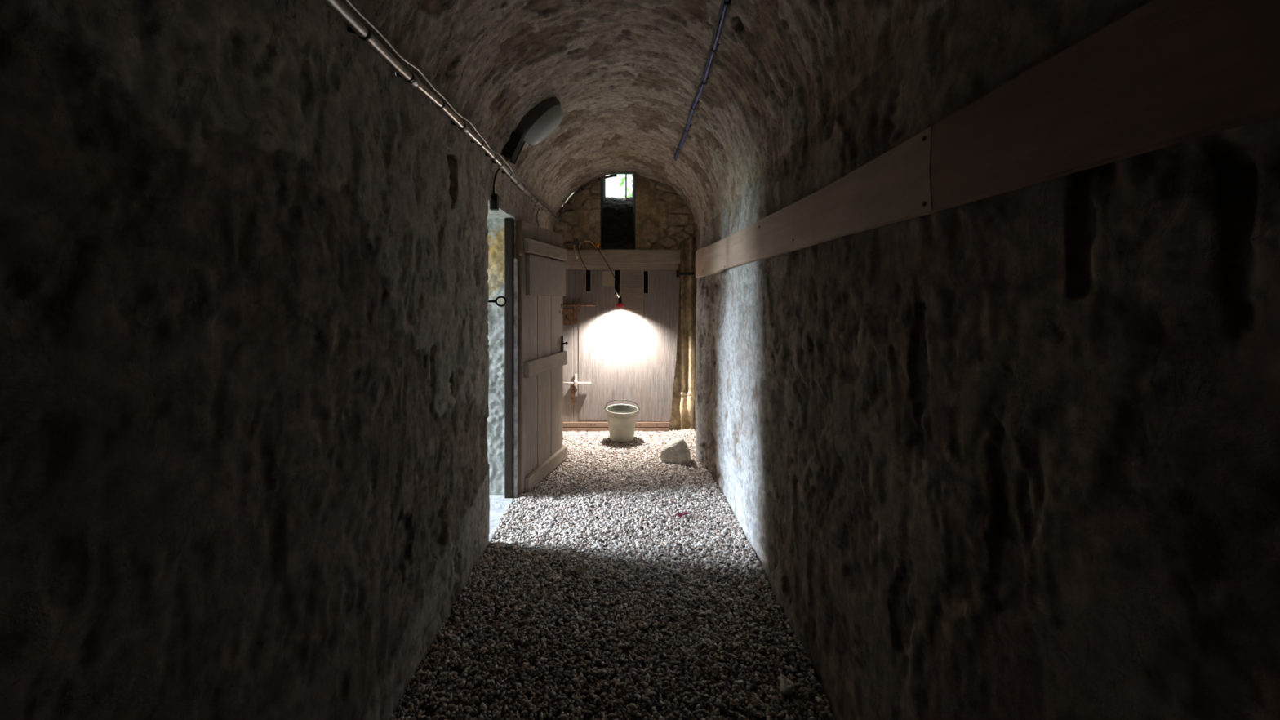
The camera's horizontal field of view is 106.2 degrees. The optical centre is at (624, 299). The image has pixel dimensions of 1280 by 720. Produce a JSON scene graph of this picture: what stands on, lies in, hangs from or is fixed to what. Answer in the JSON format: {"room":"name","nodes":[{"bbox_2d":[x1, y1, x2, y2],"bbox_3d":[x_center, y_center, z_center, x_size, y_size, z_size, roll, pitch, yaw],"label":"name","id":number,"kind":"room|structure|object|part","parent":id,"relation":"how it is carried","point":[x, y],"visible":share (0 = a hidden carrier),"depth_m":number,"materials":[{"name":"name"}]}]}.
{"room":"vaulted cellar corridor","nodes":[
{"label":"vaulted cellar corridor","id":0,"kind":"room"},
{"bbox_2d":[0,0,536,719],"bbox_3d":[-0.844,0.425,0.690,0.119,2.210,9.380,0,0,0],"label":"wall","id":1,"kind":"structure","parent":0,"point":[244,465],"depth_m":0.95,"materials":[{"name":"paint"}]},
{"bbox_2d":[488,295,506,306],"bbox_3d":[-0.780,0.008,2.855,0.159,0.066,0.020,0,0,0],"label":"bolt","id":2,"kind":"object","parent":1,"relation":"attached to","point":[500,296],"visible":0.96,"depth_m":2.85,"materials":[{"name":"black metal"}]},
{"bbox_2d":[504,217,514,497],"bbox_3d":[-0.842,0.427,3.510,0.060,2.045,0.060,0,0,0],"label":"trim","id":3,"kind":"structure","parent":1,"relation":"attached to","point":[508,222],"depth_m":3.48,"materials":[{"name":"grey metal"}]},
{"bbox_2d":[513,258,518,498],"bbox_3d":[-0.797,0.575,3.518,0.022,1.750,0.045,0,0,0],"label":"trim","id":4,"kind":"structure","parent":1,"relation":"attached to","point":[515,260],"depth_m":3.50,"materials":[{"name":"grey paint"}]},
{"bbox_2d":[515,220,568,493],"bbox_3d":[-0.654,0.421,3.942,0.105,2.022,0.888,0,0,14],"label":"door","id":5,"kind":"structure","parent":1,"relation":"in","point":[540,253],"depth_m":3.83,"materials":[{"name":"brown wood"}]},
{"bbox_3d":[-0.636,-0.190,3.965,0.034,0.305,0.754,0,0,14],"label":"panel","id":6,"kind":"part","parent":5,"relation":"part of","materials":[{"name":"wood"}]},
{"bbox_3d":[-0.557,0.393,4.321,0.016,0.145,0.023,0,0,14],"label":"latch plate","id":7,"kind":"part","parent":5,"relation":"part of","materials":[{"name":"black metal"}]},
{"bbox_2d":[487,200,513,218],"bbox_3d":[-1.393,-0.600,3.200,1.150,0.009,0.720,0,0,0],"label":"wall","id":8,"kind":"structure","parent":0,"point":[500,214],"depth_m":3.36,"materials":[{"name":"paint"}]},
{"bbox_2d":[487,213,515,494],"bbox_3d":[-1.376,0.425,3.540,1.149,2.210,0.014,0,0,0],"label":"wall","id":9,"kind":"structure","parent":0,"point":[495,236],"depth_m":3.54,"materials":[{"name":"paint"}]},
{"bbox_2d":[488,494,515,547],"bbox_3d":[-1.375,1.459,3.200,1.150,0.042,0.740,0,0,0],"label":"floor","id":10,"kind":"structure","parent":9,"relation":"attached to","point":[498,503],"depth_m":3.30,"materials":[{"name":"stone"}]},
{"bbox_2d":[600,176,604,244],"bbox_3d":[-0.271,-1.130,5.865,0.023,1.160,0.970,0,0,0],"label":"wall","id":11,"kind":"structure","parent":0,"point":[602,180],"depth_m":5.70,"materials":[{"name":"stone"}]},
{"bbox_2d":[271,0,947,239],"bbox_3d":[-0.067,-1.077,0.691,1.783,0.793,9.412,0,0,0],"label":"ceiling","id":12,"kind":"structure","parent":0,"point":[625,76],"depth_m":2.38,"materials":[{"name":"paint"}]},
{"bbox_2d":[323,0,557,221],"bbox_3d":[-0.761,-0.819,2.720,0.076,0.149,5.041,0,0,0],"label":"pipe","id":13,"kind":"object","parent":12,"relation":"attached to","point":[355,26],"visible":1,"depth_m":1.68,"materials":[{"name":"silver metal"}]},
{"bbox_2d":[345,0,557,216],"bbox_3d":[-0.735,-0.851,2.760,0.016,0.136,4.921,0,0,0],"label":"cable","id":14,"kind":"object","parent":13,"relation":"on","point":[348,2],"visible":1,"depth_m":1.75,"materials":[{"name":"metal"}]},
{"bbox_2d":[489,168,500,210],"bbox_3d":[-0.782,-0.684,2.935,0.079,0.268,0.050,0,0,0],"label":"box","id":15,"kind":"object","parent":13,"relation":"hanging from","point":[494,202],"visible":0.85,"depth_m":2.91,"materials":[{"name":"black plastic"}]},
{"bbox_2d":[501,131,525,164],"bbox_3d":[-0.714,-0.969,3.048,0.148,0.184,0.122,0,0,0],"label":"box","id":16,"kind":"object","parent":12,"relation":"attached to","point":[512,149],"visible":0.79,"depth_m":2.99,"materials":[{"name":"black plastic"}]},
{"bbox_2d":[515,97,564,145],"bbox_3d":[-0.561,-1.165,3.085,0.341,0.339,0.174,0,0,0],"label":"light","id":17,"kind":"object","parent":12,"relation":"attached to","point":[541,121],"visible":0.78,"depth_m":3.02,"materials":[{"name":"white glass"}]},
{"bbox_2d":[673,0,731,160],"bbox_3d":[0.445,-1.238,2.967,0.078,0.075,2.421,0,0,1],"label":"conduit","id":18,"kind":"object","parent":12,"relation":"attached to","point":[725,3],"visible":1,"depth_m":2.51,"materials":[{"name":"grey plastic"}]},
{"bbox_2d":[395,431,835,719],"bbox_3d":[-3.250,1.516,0.750,8.500,0.108,9.700,0,0,0],"label":"floor","id":19,"kind":"structure","parent":0,"point":[754,689],"depth_m":2.01,"materials":[{"name":"grey gravel"}]},
{"bbox_2d":[388,428,835,719],"bbox_3d":[-0.024,1.445,3.258,1.611,0.061,4.238,0,0,0],"label":"gravel","id":20,"kind":"object","parent":19,"relation":"on","point":[655,443],"visible":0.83,"depth_m":2.25,"materials":[{"name":"grey gravel"}]},
{"bbox_2d":[604,399,639,443],"bbox_3d":[-0.024,1.231,4.947,0.333,0.432,0.333,0,0,33],"label":"bucket","id":21,"kind":"object","parent":20,"relation":"on","point":[622,418],"visible":1,"depth_m":4.85,"materials":[{"name":"plastic"}]},
{"bbox_3d":[-0.025,1.069,4.921,0.352,0.109,0.042,2,4,4],"label":"handle","id":22,"kind":"part","parent":21,"relation":"part of","materials":[{"name":"silver metal"}]},
{"bbox_2d":[660,437,690,466],"bbox_3d":[0.463,1.362,4.344,0.262,0.230,0.227,0,0,17],"label":"stone block","id":23,"kind":"object","parent":20,"relation":"on","point":[677,451],"visible":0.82,"depth_m":4.27,"materials":[{"name":"stone"}]},
{"bbox_2d":[676,511,689,517],"bbox_3d":[0.385,1.422,3.196,0.086,0.030,0.053,0,0,-25],"label":"fallen leaf","id":24,"kind":"object","parent":20,"relation":"on","point":[685,513],"visible":1,"depth_m":3.19,"materials":[{"name":"red plant"}]},
{"bbox_2d":[779,678,795,695],"bbox_3d":[0.603,1.432,1.778,0.053,0.032,0.070,0,0,18],"label":"stone","id":25,"kind":"object","parent":20,"relation":"on","point":[787,686],"visible":1,"depth_m":1.76,"materials":[{"name":"stone"}]},
{"bbox_2d":[553,173,697,431],"bbox_3d":[0.000,0.005,5.332,1.840,3.050,0.123,0,0,0],"label":"wall","id":26,"kind":"structure","parent":0,"point":[664,220],"depth_m":5.37,"materials":[{"name":"brown stone"}]},
{"bbox_2d":[555,173,617,223],"bbox_3d":[-0.424,-1.118,5.310,0.677,0.554,0.130,0,0,0],"label":"conduit","id":27,"kind":"object","parent":26,"relation":"attached to","point":[599,179],"visible":1,"depth_m":5.29,"materials":[{"name":"black metal"}]},
{"bbox_2d":[563,249,693,432],"bbox_3d":[0.010,0.454,5.287,1.497,2.012,0.125,0,0,0],"label":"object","id":28,"kind":"structure","parent":26,"relation":"in","point":[611,357],"depth_m":5.30,"materials":[{"name":"beige wood"}]},
{"bbox_2d":[563,238,577,248],"bbox_3d":[-0.606,-0.605,5.206,0.203,0.117,0.042,0,0,4],"label":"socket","id":29,"kind":"object","parent":28,"relation":"on","point":[575,241],"visible":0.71,"depth_m":5.18,"materials":[{"name":"black plastic"}]},
{"bbox_2d":[573,244,578,258],"bbox_3d":[-0.525,-0.525,5.181,0.052,0.164,0.025,0,0,16],"label":"plug","id":30,"kind":"object","parent":29,"relation":"hanging from","point":[575,252],"visible":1,"depth_m":5.17,"materials":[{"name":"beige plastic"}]},
{"bbox_2d":[577,244,586,270],"bbox_3d":[-0.463,-0.460,5.232,0.138,0.264,0.015,0,0,-44],"label":"cable","id":31,"kind":"object","parent":29,"relation":"hanging from","point":[577,245],"visible":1,"depth_m":5.22,"materials":[{"name":"black rubber"}]},
{"bbox_3d":[-0.539,0.909,5.291,0.024,0.184,0.010,0,0,0],"label":"keeper plate","id":32,"kind":"part","parent":28,"relation":"part of","materials":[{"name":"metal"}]},
{"bbox_2d":[578,240,603,250],"bbox_3d":[-0.362,-0.593,5.192,0.270,0.107,0.066,0,0,0],"label":"plug","id":33,"kind":"object","parent":28,"relation":"on","point":[597,244],"visible":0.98,"depth_m":5.18,"materials":[{"name":"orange plastic"}]},
{"bbox_2d":[581,239,623,306],"bbox_3d":[-0.235,-0.286,5.167,0.457,0.729,0.086,0,0,5],"label":"work lamp","id":34,"kind":"object","parent":28,"relation":"hanging from","point":[620,304],"visible":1,"depth_m":5.13,"materials":[{"name":"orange plastic"}]},
{"bbox_2d":[602,271,614,285],"bbox_3d":[-0.178,-0.236,5.290,0.129,0.162,0.008,0,0,0],"label":"paper note","id":35,"kind":"object","parent":28,"relation":"attached to","point":[608,279],"visible":1,"depth_m":5.29,"materials":[{"name":"beige paper"}]},
{"bbox_3d":[-0.110,1.375,5.299,1.207,0.055,0.022,0,0,0],"label":"rail","id":36,"kind":"part","parent":28,"relation":"part of","materials":[{"name":"wood"}]},
{"bbox_3d":[-0.044,-0.475,5.279,1.310,0.155,0.049,0,0,0],"label":"rail","id":37,"kind":"part","parent":28,"relation":"part of","materials":[{"name":"wood"}]},
{"bbox_3d":[-0.051,-0.366,5.294,1.296,0.055,0.020,0,0,0],"label":"rail","id":38,"kind":"part","parent":28,"relation":"part of","materials":[{"name":"wood"}]},
{"bbox_2d":[620,269,643,317],"bbox_3d":[0.080,-0.072,5.292,0.250,0.526,0.003,0,0,0],"label":"printed notice","id":39,"kind":"object","parent":28,"relation":"attached to","point":[631,280],"visible":0.99,"depth_m":5.29,"materials":[{"name":"white paper"}]},
{"bbox_2d":[631,172,635,246],"bbox_3d":[0.110,-1.130,5.865,0.026,1.160,0.970,0,0,-1],"label":"wall","id":40,"kind":"structure","parent":0,"point":[633,173],"depth_m":5.71,"materials":[{"name":"stone"}]},
{"bbox_2d":[600,196,635,249],"bbox_3d":[-0.075,-0.959,5.865,0.430,0.817,0.970,0,0,0],"label":"sill","id":41,"kind":"structure","parent":40,"relation":"attached to","point":[618,226],"depth_m":5.80,"materials":[{"name":"stone"}]},
{"bbox_2d":[695,0,1279,719],"bbox_3d":[0.701,0.425,0.691,0.174,2.210,9.380,0,0,1],"label":"wall","id":42,"kind":"structure","parent":0,"point":[1014,455],"depth_m":0.90,"materials":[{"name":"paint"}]},
{"bbox_2d":[695,126,940,278],"bbox_3d":[0.696,-0.330,2.839,0.055,0.260,3.522,0,0,0],"label":"wooden board","id":43,"kind":"object","parent":42,"relation":"attached to","point":[895,186],"visible":0.98,"depth_m":1.51,"materials":[{"name":"brown wood"}]},
{"bbox_2d":[930,0,1279,210],"bbox_3d":[0.706,-0.296,-0.163,0.038,0.192,2.474,0,0,0],"label":"wooden board","id":44,"kind":"object","parent":42,"relation":"attached to","point":[1164,73],"visible":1,"depth_m":0.66,"materials":[{"name":"brown wood"}]},
{"label":"outside","id":45,"kind":"structure","parent":0,"visible":0},
{"bbox_2d":[610,177,632,197],"bbox_3d":[-0.034,-2.102,7.999,1.984,2.182,1.670,0,0,0],"label":"foliage","id":46,"kind":"object","parent":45,"point":[623,180],"visible":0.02,"depth_m":8.09,"materials":[{"name":"green plant"}]},
{"bbox_3d":[0.000,-0.200,5.935,2.600,3.500,0.970,0,0,0],"label":"wall","id":47,"kind":"structure","parent":0,"visible":0},
{"bbox_2d":[604,171,632,198],"bbox_3d":[-0.085,-1.500,6.300,0.370,0.380,0.040,0,0,0],"label":"window","id":48,"kind":"structure","parent":47,"relation":"in","point":[625,173],"depth_m":6.28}
]}

